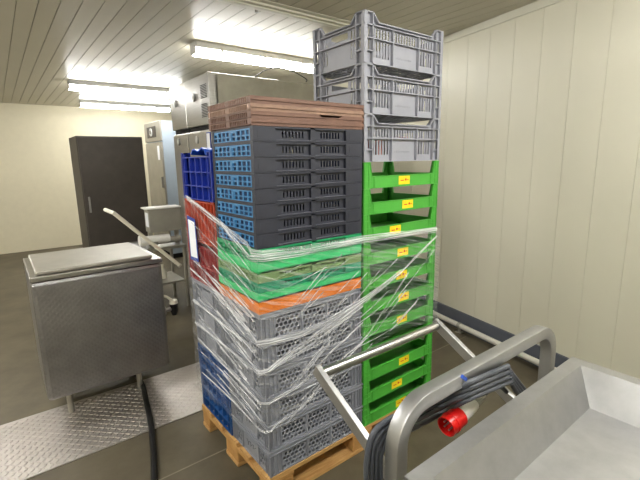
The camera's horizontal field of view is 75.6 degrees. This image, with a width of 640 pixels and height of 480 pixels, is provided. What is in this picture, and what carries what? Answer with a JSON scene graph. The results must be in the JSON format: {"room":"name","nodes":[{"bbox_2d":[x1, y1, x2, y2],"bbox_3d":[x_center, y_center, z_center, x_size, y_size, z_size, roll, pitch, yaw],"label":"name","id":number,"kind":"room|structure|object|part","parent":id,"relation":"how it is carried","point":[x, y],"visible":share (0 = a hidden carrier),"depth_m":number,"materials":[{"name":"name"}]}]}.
{"room":"food processing room","nodes":[
{"label":"food processing room","id":0,"kind":"room"},
{"bbox_2d":[0,103,171,253],"bbox_3d":[-4.777,-1.262,8.296,7.700,2.700,0.120,-9,14,-37],"label":"wall","id":1,"kind":"structure","parent":0,"point":[39,209],"depth_m":7.87,"materials":[{"name":"beige paint"}]},
{"bbox_2d":[0,0,537,111],"bbox_3d":[-1.163,-1.818,3.508,7.800,0.100,11.800,-9,14,-37],"label":"ceiling","id":2,"kind":"structure","parent":0,"point":[45,44],"depth_m":3.59,"materials":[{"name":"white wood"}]},
{"bbox_2d":[67,80,169,97],"bbox_3d":[-2.732,-2.148,5.916,1.516,0.117,0.155,-9,14,-37],"label":"ceiling light","id":3,"kind":"object","parent":2,"relation":"attached to","point":[76,85],"visible":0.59,"depth_m":5.77,"materials":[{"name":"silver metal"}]},
{"bbox_2d":[79,100,169,111],"bbox_3d":[-3.557,-2.465,7.614,1.536,0.117,0.155,-9,14,-37],"label":"ceiling light","id":4,"kind":"object","parent":2,"relation":"attached to","point":[82,103],"visible":1,"depth_m":7.53,"materials":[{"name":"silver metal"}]},
{"bbox_2d":[190,40,317,72],"bbox_3d":[-0.604,-1.858,4.239,1.446,0.117,0.155,-9,14,-37],"label":"ceiling light","id":5,"kind":"object","parent":2,"relation":"attached to","point":[202,49],"visible":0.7,"depth_m":4.10,"materials":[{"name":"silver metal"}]},
{"bbox_2d":[216,0,426,45],"bbox_3d":[-1.284,-1.499,2.237,5.800,0.033,0.155,-9,14,-37],"label":"trim","id":6,"kind":"structure","parent":2,"relation":"attached to","point":[267,6],"depth_m":3.05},
{"bbox_2d":[0,245,538,479],"bbox_3d":[-1.115,0.940,4.045,8.000,0.120,12.000,-9,14,-37],"label":"floor","id":7,"kind":"structure","parent":0,"point":[181,443],"depth_m":2.81,"materials":[{"name":"grey tile"}]},
{"bbox_2d":[0,362,202,479],"bbox_3d":[-0.903,1.065,3.044,4.100,0.009,0.651,-9,14,-37],"label":"plate","id":8,"kind":"object","parent":7,"relation":"on","point":[34,445],"visible":0.48,"depth_m":2.61,"materials":[{"name":"metal"}]},
{"bbox_2d":[23,208,181,412],"bbox_3d":[-1.493,0.432,2.904,0.866,1.324,0.665,-9,14,-37],"label":"steel vat","id":9,"kind":"object","parent":8,"relation":"on","point":[99,313],"visible":0.98,"depth_m":2.62,"materials":[{"name":"silver metal"}]},
{"bbox_3d":[-1.647,1.040,2.716,0.036,0.198,0.036,-9,14,-37],"label":"leg","id":10,"kind":"part","parent":9,"relation":"part of","materials":[{"name":"silver metal"}]},
{"bbox_3d":[-1.567,0.112,2.804,0.654,0.024,0.600,-9,14,-37],"label":"lid","id":11,"kind":"part","parent":9,"relation":"part of","materials":[{"name":"silver metal"}]},
{"bbox_3d":[-1.304,0.983,2.977,0.036,0.198,0.036,-9,14,-37],"label":"leg","id":12,"kind":"part","parent":9,"relation":"part of","materials":[{"name":"silver metal"}]},
{"bbox_3d":[-1.201,-0.015,2.799,0.395,0.416,0.262,-9,14,-37],"label":"lid handle","id":13,"kind":"part","parent":9,"relation":"part of","materials":[{"name":"silver metal"}]},
{"bbox_2d":[69,136,152,252],"bbox_3d":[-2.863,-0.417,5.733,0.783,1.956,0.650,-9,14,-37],"label":"door","id":14,"kind":"structure","parent":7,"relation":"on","point":[108,171],"depth_m":5.42,"materials":[{"name":"brown metal"}]},
{"bbox_3d":[-2.936,-0.449,5.269,0.020,0.200,0.028,-9,14,-37],"label":"door handle","id":15,"kind":"part","parent":14,"relation":"part of","materials":[{"name":"silver metal"}]},
{"bbox_2d":[133,375,157,479],"bbox_3d":[-1.216,1.125,2.672,0.271,0.044,2.064,-8,13,-32],"label":"hose","id":16,"kind":"object","parent":7,"relation":"on","point":[152,439],"visible":0.66,"depth_m":2.45,"materials":[{"name":"rubber"}]},
{"bbox_2d":[130,205,189,305],"bbox_3d":[-1.880,0.193,4.625,0.611,1.148,0.550,-9,14,-37],"label":"machine","id":17,"kind":"object","parent":7,"relation":"on","point":[163,218],"visible":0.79,"depth_m":4.47,"materials":[{"name":"silver metal"}]},
{"bbox_3d":[-1.719,-0.355,4.463,0.373,0.016,0.185,-9,14,-37],"label":"plate","id":18,"kind":"part","parent":17,"relation":"part of","materials":[{"name":"white metal"}]},
{"bbox_2d":[144,207,180,232],"bbox_3d":[-1.712,-0.226,4.495,0.337,0.247,0.160,-9,14,-37],"label":"hood","id":19,"kind":"object","parent":17,"relation":"attached to","point":[157,219],"depth_m":4.42,"materials":[{"name":"metal"}]},
{"bbox_2d":[161,264,166,278],"bbox_3d":[-1.787,0.356,4.696,0.080,0.159,0.079,-9,14,-37],"label":"bottle","id":20,"kind":"object","parent":17,"relation":"on","point":[164,272],"visible":0.78,"depth_m":4.67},
{"bbox_2d":[164,295,177,314],"bbox_3d":[-1.048,0.453,2.903,0.100,0.162,0.061,-9,14,-37],"label":"caster wheel","id":21,"kind":"object","parent":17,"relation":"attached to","point":[173,303],"depth_m":2.89,"materials":[{"name":"black rubber"}]},
{"bbox_2d":[162,271,184,284],"bbox_3d":[-1.863,0.451,4.686,0.503,0.020,0.470,-9,14,-37],"label":"shelf","id":22,"kind":"object","parent":17,"relation":"attached to","point":[172,277],"depth_m":4.67,"materials":[{"name":"silver metal"}]},
{"bbox_3d":[-1.787,0.347,5.016,0.036,0.693,0.036,-9,14,-37],"label":"leg","id":23,"kind":"part","parent":17,"relation":"part of","materials":[{"name":"silver metal"}]},
{"bbox_3d":[-1.511,0.411,4.667,0.036,0.693,0.036,-9,14,-37],"label":"leg","id":24,"kind":"part","parent":17,"relation":"part of","materials":[{"name":"silver metal"}]},
{"bbox_2d":[144,120,182,257],"bbox_3d":[-2.544,-0.908,7.386,0.780,2.277,0.889,-9,14,-37],"label":"fridge","id":25,"kind":"object","parent":7,"relation":"on","point":[159,135],"visible":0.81,"depth_m":6.90,"materials":[{"name":"silver metal"}]},
{"bbox_3d":[-2.833,-1.826,6.992,0.030,0.316,0.869,-9,14,-37],"label":"control panel","id":26,"kind":"part","parent":25,"relation":"part of","materials":[{"name":"silver metal"}]},
{"bbox_3d":[-2.814,-0.747,7.202,0.030,1.842,0.869,-9,14,-37],"label":"door","id":27,"kind":"part","parent":25,"relation":"part of","materials":[{"name":"silver metal"}]},
{"bbox_2d":[169,82,193,298],"bbox_3d":[-1.209,-0.493,4.790,0.780,2.409,0.445,-9,14,-37],"label":"tall cabinet","id":28,"kind":"object","parent":7,"relation":"on","point":[177,93],"visible":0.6,"depth_m":4.50,"materials":[{"name":"silver metal"}]},
{"bbox_3d":[-1.484,-0.290,4.610,0.020,1.710,0.421,-9,14,-37],"label":"door","id":29,"kind":"part","parent":28,"relation":"part of","materials":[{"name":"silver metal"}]},
{"bbox_2d":[184,72,277,292],"bbox_3d":[-0.887,-0.419,4.382,0.780,2.409,0.595,-9,14,-37],"label":"tall cabinet","id":30,"kind":"object","parent":7,"relation":"on","point":[201,90],"visible":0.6,"depth_m":3.96,"materials":[{"name":"silver metal"}]},
{"bbox_3d":[-1.161,-0.216,4.202,0.020,1.710,0.571,-9,14,-37],"label":"door","id":31,"kind":"part","parent":30,"relation":"part of","materials":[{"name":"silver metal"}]},
{"bbox_2d":[206,132,211,147],"bbox_3d":[-1.040,-0.904,3.867,0.010,0.205,0.090,-9,14,-37],"label":"notice","id":32,"kind":"object","parent":30,"relation":"attached to","point":[208,134],"visible":0.61,"depth_m":3.85,"materials":[{"name":"white paper"}]},
{"bbox_2d":[255,67,306,81],"bbox_3d":[-0.396,-1.670,4.206,0.659,0.164,0.010,-9,14,-37],"label":"cable","id":33,"kind":"object","parent":30,"relation":"on","point":[275,67],"visible":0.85,"depth_m":4.19,"materials":[{"name":"rubber"}]},
{"bbox_2d":[216,73,318,152],"bbox_3d":[-0.600,-0.531,4.692,1.425,2.302,0.815,-9,14,-37],"label":"housing","id":34,"kind":"object","parent":7,"relation":"on","point":[229,87],"visible":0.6,"depth_m":4.00,"materials":[{"name":"silver metal"}]},
{"bbox_2d":[202,404,396,479],"bbox_3d":[-0.006,1.063,2.627,1.215,0.143,0.800,-9,14,-37],"label":"wooden pallet","id":35,"kind":"object","parent":7,"relation":"on","point":[350,446],"visible":0.27,"depth_m":2.22,"materials":[{"name":"brown wood"}]},
{"bbox_2d":[202,384,232,435],"bbox_3d":[-0.368,0.936,2.576,0.598,0.135,0.397,-9,14,-37],"label":"crate","id":36,"kind":"object","parent":35,"relation":"on","point":[219,409],"visible":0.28,"depth_m":2.39,"materials":[{"name":"plastic"}]},
{"bbox_2d":[200,364,231,412],"bbox_3d":[-0.372,0.803,2.549,0.598,0.135,0.397,-9,14,-37],"label":"crate","id":37,"kind":"object","parent":36,"relation":"on","point":[212,388],"visible":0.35,"depth_m":2.36,"materials":[{"name":"plastic"}]},
{"bbox_2d":[198,342,229,389],"bbox_3d":[-0.377,0.669,2.521,0.598,0.135,0.397,-9,14,-37],"label":"crate","id":38,"kind":"object","parent":37,"relation":"on","point":[207,359],"visible":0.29,"depth_m":2.35,"materials":[{"name":"plastic"}]},
{"bbox_2d":[195,321,227,365],"bbox_3d":[-0.381,0.535,2.493,0.600,0.136,0.399,-9,14,-37],"label":"crate","id":39,"kind":"object","parent":38,"relation":"on","point":[204,337],"visible":0.11,"depth_m":2.31,"materials":[{"name":"grey plastic"}]},
{"bbox_2d":[193,299,241,341],"bbox_3d":[-0.386,0.401,2.465,0.600,0.136,0.399,-9,14,-37],"label":"crate","id":40,"kind":"object","parent":39,"relation":"on","point":[202,316],"visible":0.1,"depth_m":2.29,"materials":[{"name":"grey plastic"}]},
{"bbox_2d":[191,277,243,317],"bbox_3d":[-0.391,0.267,2.437,0.600,0.136,0.399,-9,14,-37],"label":"crate","id":41,"kind":"object","parent":40,"relation":"on","point":[201,292],"visible":0.06,"depth_m":2.27,"materials":[{"name":"grey plastic"}]},
{"bbox_2d":[188,238,219,292],"bbox_3d":[-0.395,0.089,2.401,0.598,0.227,0.397,-9,14,-37],"label":"crate","id":42,"kind":"object","parent":41,"relation":"on","point":[204,268],"visible":0.29,"depth_m":2.21,"materials":[{"name":"plastic"}]},
{"bbox_2d":[184,198,217,248],"bbox_3d":[-0.399,-0.135,2.357,0.598,0.226,0.397,-9,14,-37],"label":"crate","id":43,"kind":"object","parent":42,"relation":"on","point":[206,232],"visible":0.27,"depth_m":2.15,"materials":[{"name":"plastic"}]},
{"bbox_2d":[181,151,293,202],"bbox_3d":[-0.405,-0.367,2.311,0.598,0.244,0.397,-9,14,-37],"label":"crate","id":44,"kind":"object","parent":43,"relation":"on","point":[197,172],"visible":0.35,"depth_m":2.14,"materials":[{"name":"plastic"}]},
{"bbox_2d":[191,147,211,155],"bbox_3d":[-0.521,-0.469,2.241,0.300,0.062,0.220,-9,14,-37],"label":"plastic bag","id":45,"kind":"object","parent":44,"relation":"in","point":[202,151],"visible":0.36,"depth_m":2.17,"materials":[{"name":"plastic"}]},
{"bbox_2d":[186,196,436,433],"bbox_3d":[-0.018,0.296,2.464,1.250,1.174,0.827,-9,14,-37],"label":"film","id":46,"kind":"object","parent":41,"relation":"attached to","point":[428,229],"visible":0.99,"depth_m":2.02,"materials":[{"name":"white"}]},
{"bbox_2d":[187,215,198,261],"bbox_3d":[-0.692,-0.006,2.245,0.001,0.248,0.125,-9,14,-37],"label":"paper label","id":47,"kind":"object","parent":46,"relation":"attached to","point":[191,221],"visible":1,"depth_m":2.24,"materials":[{"name":"white paper"}]},
{"bbox_2d":[231,406,362,477],"bbox_3d":[-0.120,0.993,2.264,0.600,0.136,0.399,-9,14,-37],"label":"crate","id":48,"kind":"object","parent":35,"relation":"on","point":[284,457],"visible":0.48,"depth_m":2.09,"materials":[{"name":"grey plastic"}]},
{"bbox_2d":[229,383,362,452],"bbox_3d":[-0.123,0.859,2.237,0.600,0.136,0.399,-9,14,-37],"label":"crate","id":49,"kind":"object","parent":48,"relation":"on","point":[303,422],"visible":0.45,"depth_m":2.06,"materials":[{"name":"grey plastic"}]},
{"bbox_2d":[227,363,361,426],"bbox_3d":[-0.128,0.725,2.209,0.600,0.136,0.399,-9,14,-37],"label":"crate","id":50,"kind":"object","parent":49,"relation":"on","point":[289,404],"visible":0.41,"depth_m":2.03,"materials":[{"name":"grey plastic"}]},
{"bbox_2d":[225,336,361,399],"bbox_3d":[-0.132,0.591,2.182,0.600,0.136,0.399,-9,14,-37],"label":"crate","id":51,"kind":"object","parent":50,"relation":"on","point":[286,377],"visible":0.39,"depth_m":2.00,"materials":[{"name":"grey plastic"}]},
{"bbox_2d":[223,312,361,371],"bbox_3d":[-0.137,0.458,2.154,0.600,0.136,0.399,-9,14,-37],"label":"crate","id":52,"kind":"object","parent":51,"relation":"on","point":[265,356],"visible":0.51,"depth_m":2.00,"materials":[{"name":"grey plastic"}]},
{"bbox_2d":[221,288,361,343],"bbox_3d":[-0.142,0.324,2.125,0.600,0.136,0.399,-9,14,-37],"label":"crate","id":53,"kind":"object","parent":52,"relation":"on","point":[287,321],"visible":0.59,"depth_m":1.97,"materials":[{"name":"grey plastic"}]},
{"bbox_2d":[219,277,360,314],"bbox_3d":[-0.147,0.230,2.102,0.601,0.056,0.400,-9,14,-37],"label":"tray","id":54,"kind":"object","parent":53,"relation":"on","point":[260,308],"visible":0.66,"depth_m":1.92,"materials":[{"name":"orange plastic"}]},
{"bbox_2d":[219,270,360,301],"bbox_3d":[-0.148,0.183,2.093,0.601,0.040,0.400,-9,14,-37],"label":"tray","id":55,"kind":"object","parent":54,"relation":"on","point":[269,295],"visible":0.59,"depth_m":1.91,"materials":[{"name":"green plastic"}]},
{"bbox_2d":[219,262,360,293],"bbox_3d":[-0.148,0.142,2.086,0.598,0.042,0.399,-9,14,-37],"label":"crate","id":56,"kind":"object","parent":55,"relation":"on","point":[299,279],"visible":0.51,"depth_m":1.91,"materials":[{"name":"teal plastic"}]},
{"bbox_2d":[218,253,360,283],"bbox_3d":[-0.148,0.100,2.078,0.598,0.042,0.399,-9,14,-37],"label":"crate","id":57,"kind":"object","parent":56,"relation":"on","point":[317,266],"visible":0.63,"depth_m":1.90,"materials":[{"name":"green plastic"}]},
{"bbox_2d":[217,244,361,273],"bbox_3d":[-0.148,0.056,2.070,0.601,0.048,0.400,-9,14,-37],"label":"tray","id":58,"kind":"object","parent":57,"relation":"on","point":[274,265],"visible":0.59,"depth_m":1.89,"materials":[{"name":"green plastic"}]},
{"bbox_2d":[217,233,360,262],"bbox_3d":[-0.148,0.004,2.061,0.598,0.058,0.399,-9,14,-37],"label":"crate","id":59,"kind":"object","parent":58,"relation":"on","point":[310,247],"visible":0.52,"depth_m":1.90,"materials":[{"name":"green plastic"}]},
{"bbox_2d":[216,220,360,249],"bbox_3d":[-0.149,-0.056,2.050,0.598,0.062,0.399,-9,14,-37],"label":"crate","id":60,"kind":"object","parent":59,"relation":"on","point":[262,241],"visible":0.56,"depth_m":1.88,"materials":[{"name":"plastic"}]},
{"bbox_2d":[216,208,361,234],"bbox_3d":[-0.150,-0.118,2.038,0.598,0.062,0.399,-9,14,-37],"label":"crate","id":61,"kind":"object","parent":60,"relation":"on","point":[270,225],"visible":0.62,"depth_m":1.87,"materials":[{"name":"plastic"}]},
{"bbox_2d":[215,195,361,219],"bbox_3d":[-0.150,-0.180,2.027,0.598,0.062,0.399,-9,14,-37],"label":"crate","id":62,"kind":"object","parent":61,"relation":"on","point":[282,209],"visible":0.84,"depth_m":1.86,"materials":[{"name":"plastic"}]},
{"bbox_2d":[214,182,361,204],"bbox_3d":[-0.151,-0.242,2.015,0.598,0.062,0.399,-9,14,-37],"label":"crate","id":63,"kind":"object","parent":62,"relation":"on","point":[299,193],"visible":0.84,"depth_m":1.85,"materials":[{"name":"plastic"}]},
{"bbox_2d":[213,170,361,188],"bbox_3d":[-0.151,-0.303,2.004,0.598,0.062,0.399,-9,14,-37],"label":"crate","id":64,"kind":"object","parent":63,"relation":"on","point":[310,178],"visible":0.93,"depth_m":1.84,"materials":[{"name":"plastic"}]},
{"bbox_2d":[213,156,361,173],"bbox_3d":[-0.152,-0.365,1.992,0.598,0.062,0.399,-9,14,-37],"label":"crate","id":65,"kind":"object","parent":64,"relation":"on","point":[301,164],"visible":1,"depth_m":1.83,"materials":[{"name":"plastic"}]},
{"bbox_2d":[212,142,361,158],"bbox_3d":[-0.152,-0.427,1.981,0.598,0.062,0.399,-9,14,-37],"label":"crate","id":66,"kind":"object","parent":65,"relation":"on","point":[246,149],"visible":1,"depth_m":1.82,"materials":[{"name":"plastic"}]},
{"bbox_2d":[211,125,361,144],"bbox_3d":[-0.153,-0.489,1.969,0.598,0.062,0.399,-9,14,-37],"label":"crate","id":67,"kind":"object","parent":66,"relation":"on","point":[253,133],"visible":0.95,"depth_m":1.80,"materials":[{"name":"plastic"}]},
{"bbox_2d":[209,118,363,133],"bbox_3d":[-0.155,-0.534,1.960,0.610,0.028,0.409,-9,14,-37],"label":"tray","id":68,"kind":"object","parent":67,"relation":"on","point":[249,121],"visible":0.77,"depth_m":1.78,"materials":[{"name":"plastic"}]},
{"bbox_2d":[208,110,363,124],"bbox_3d":[-0.156,-0.561,1.955,0.610,0.028,0.409,-9,14,-37],"label":"tray","id":69,"kind":"object","parent":68,"relation":"on","point":[251,113],"visible":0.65,"depth_m":1.76,"materials":[{"name":"plastic"}]},
{"bbox_2d":[208,103,363,118],"bbox_3d":[-0.156,-0.589,1.950,0.610,0.028,0.409,-9,14,-37],"label":"tray","id":70,"kind":"object","parent":69,"relation":"on","point":[323,112],"visible":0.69,"depth_m":1.77,"materials":[{"name":"plastic"}]},
{"bbox_2d":[207,95,363,112],"bbox_3d":[-0.157,-0.617,1.944,0.610,0.028,0.409,-9,14,-37],"label":"tray","id":71,"kind":"object","parent":70,"relation":"on","point":[250,98],"visible":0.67,"depth_m":1.76,"materials":[{"name":"plastic"}]},
{"bbox_2d":[362,372,430,426],"bbox_3d":[0.354,0.916,2.626,0.600,0.131,0.399,-9,14,-37],"label":"tray","id":72,"kind":"object","parent":35,"relation":"on","point":[375,410],"visible":0.27,"depth_m":2.49,"materials":[{"name":"green plastic"}]},
{"bbox_2d":[361,352,431,405],"bbox_3d":[0.352,0.786,2.601,0.600,0.131,0.399,-9,14,-37],"label":"tray","id":73,"kind":"object","parent":72,"relation":"on","point":[374,389],"visible":0.38,"depth_m":2.51,"materials":[{"name":"green plastic"}]},
{"bbox_2d":[348,333,431,383],"bbox_3d":[0.349,0.656,2.576,0.600,0.131,0.399,-9,14,-37],"label":"tray","id":74,"kind":"object","parent":73,"relation":"on","point":[375,367],"visible":0.36,"depth_m":2.50,"materials":[{"name":"green plastic"}]},
{"bbox_2d":[361,313,432,361],"bbox_3d":[0.346,0.526,2.550,0.600,0.131,0.399,-9,14,-37],"label":"tray","id":75,"kind":"object","parent":74,"relation":"on","point":[374,340],"visible":0.19,"depth_m":2.55,"materials":[{"name":"green plastic"}]},
{"bbox_2d":[347,292,433,338],"bbox_3d":[0.344,0.397,2.525,0.600,0.131,0.399,-9,14,-37],"label":"tray","id":76,"kind":"object","parent":75,"relation":"on","point":[382,320],"visible":0.42,"depth_m":2.46,"materials":[{"name":"green plastic"}]},
{"bbox_2d":[360,271,434,314],"bbox_3d":[0.342,0.267,2.499,0.600,0.131,0.399,-9,14,-37],"label":"tray","id":77,"kind":"object","parent":76,"relation":"on","point":[417,287],"visible":0.42,"depth_m":2.44,"materials":[{"name":"green plastic"}]},
{"bbox_2d":[359,250,434,290],"bbox_3d":[0.339,0.136,2.476,0.600,0.131,0.399,-9,14,-37],"label":"tray","id":78,"kind":"object","parent":77,"relation":"on","point":[372,276],"visible":0.44,"depth_m":2.44,"materials":[{"name":"green plastic"}]},
{"bbox_2d":[360,229,435,266],"bbox_3d":[0.338,0.007,2.449,0.600,0.131,0.399,-9,14,-37],"label":"tray","id":79,"kind":"object","parent":78,"relation":"on","point":[375,251],"visible":0.41,"depth_m":2.39,"materials":[{"name":"green plastic"}]},
{"bbox_2d":[361,206,436,240],"bbox_3d":[0.335,-0.124,2.426,0.600,0.131,0.399,-9,14,-37],"label":"tray","id":80,"kind":"object","parent":79,"relation":"on","point":[371,225],"visible":0.57,"depth_m":2.38,"materials":[{"name":"green plastic"}]},
{"bbox_2d":[362,184,437,215],"bbox_3d":[0.334,-0.254,2.399,0.600,0.131,0.399,-9,14,-37],"label":"tray","id":81,"kind":"object","parent":80,"relation":"on","point":[387,201],"visible":0.62,"depth_m":2.31,"materials":[{"name":"green plastic"}]},
{"bbox_2d":[361,161,438,188],"bbox_3d":[0.333,-0.384,2.374,0.600,0.131,0.399,-9,14,-37],"label":"tray","id":82,"kind":"object","parent":81,"relation":"on","point":[388,177],"visible":0.67,"depth_m":2.25,"materials":[{"name":"green plastic"}]},
{"bbox_2d":[320,114,440,161],"bbox_3d":[0.329,-0.562,2.340,0.599,0.230,0.398,-9,14,-37],"label":"crate","id":83,"kind":"object","parent":82,"relation":"on","point":[399,149],"visible":0.7,"depth_m":2.19,"materials":[{"name":"grey plastic"}]},
{"bbox_2d":[368,140,381,154],"bbox_3d":[0.291,-0.476,2.184,0.050,0.110,0.081,-9,14,-37],"label":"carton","id":84,"kind":"object","parent":83,"relation":"in","point":[368,140],"visible":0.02,"depth_m":2.15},
{"bbox_2d":[314,63,441,123],"bbox_3d":[0.324,-0.788,2.295,0.599,0.230,0.398,-9,14,-37],"label":"crate","id":85,"kind":"object","parent":83,"relation":"on","point":[393,105],"visible":0.86,"depth_m":2.15,"materials":[{"name":"grey plastic"}]},
{"bbox_2d":[313,9,443,85],"bbox_3d":[0.320,-1.014,2.251,0.599,0.230,0.398,-9,14,-37],"label":"crate","id":86,"kind":"object","parent":85,"relation":"on","point":[404,59],"visible":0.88,"depth_m":2.11,"materials":[{"name":"grey plastic"}]},
{"bbox_2d":[159,336,465,479],"bbox_3d":[-0.864,1.250,2.116,5.600,0.001,0.008,-9,14,-37],"label":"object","id":87,"kind":"structure","parent":7,"relation":"in","point":[465,336],"depth_m":2.27,"materials":[{"name":"grey metal"}]},
{"bbox_2d":[313,318,639,479],"bbox_3d":[0.610,0.875,1.243,0.924,1.020,1.121,-9,14,-37],"label":"trolley","id":88,"kind":"object","parent":7,"relation":"on","point":[580,419],"visible":0.98,"depth_m":1.20,"materials":[{"name":"silver metal"}]},
{"bbox_3d":[0.143,0.603,1.214,0.020,0.313,0.518,-9,14,-37],"label":"handle arm","id":89,"kind":"part","parent":88,"relation":"part of","materials":[{"name":"silver metal"}]},
{"bbox_3d":[0.250,0.403,1.558,0.609,0.033,0.033,-9,14,-37],"label":"push handle","id":90,"kind":"part","parent":88,"relation":"part of","materials":[{"name":"metal"}]},
{"bbox_2d":[363,363,525,479],"bbox_3d":[0.529,0.869,1.385,0.980,1.028,0.112,-9,14,-37],"label":"power cable","id":91,"kind":"object","parent":88,"relation":"hanging from","point":[478,386],"visible":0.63,"depth_m":1.17,"materials":[{"name":"grey rubber"}]},
{"bbox_2d":[438,387,508,436],"bbox_3d":[0.490,0.505,1.274,0.342,0.068,0.062,-9,14,-37],"label":"plug","id":92,"kind":"object","parent":91,"relation":"attached to","point":[451,422],"visible":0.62,"depth_m":1.19,"materials":[{"name":"red plastic"},{"name":"white plastic"},{"name":"polished steel"}]},
{"bbox_3d":[0.643,0.520,1.593,0.020,0.313,0.518,-9,14,-37],"label":"handle arm","id":93,"kind":"part","parent":88,"relation":"part of","materials":[{"name":"silver metal"}]},
{"bbox_2d":[404,357,639,479],"bbox_3d":[0.745,0.582,0.993,0.914,0.113,0.620,-9,14,-37],"label":"tub","id":94,"kind":"object","parent":88,"relation":"in","point":[581,420],"depth_m":1.18,"materials":[{"name":"silver metal"}]},
{"bbox_2d":[433,311,555,368],"bbox_3d":[1.408,0.859,3.670,0.056,0.095,5.100,-6,12,-25],"label":"rail","id":95,"kind":"object","parent":7,"relation":"on","point":[458,325],"visible":0.36,"depth_m":3.67,"materials":[{"name":"silver metal"}]},
{"bbox_2d":[333,0,639,378],"bbox_3d":[0.678,-0.744,5.159,0.122,2.700,12.100,-6,12,-25],"label":"wall","id":96,"kind":"structure","parent":0,"point":[538,213],"depth_m":3.01,"materials":[{"name":"beige paint"}]},
{"bbox_2d":[375,0,563,66],"bbox_3d":[0.596,-2.033,4.878,0.021,0.059,11.700,-6,12,-25],"label":"trim","id":97,"kind":"structure","parent":96,"relation":"attached to","point":[539,4],"depth_m":3.21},
{"bbox_2d":[418,296,568,367],"bbox_3d":[0.636,0.502,5.370,0.020,0.171,11.500,-6,12,-25],"label":"baseboard","id":98,"kind":"structure","parent":96,"relation":"attached to","point":[501,335],"depth_m":3.69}
]}

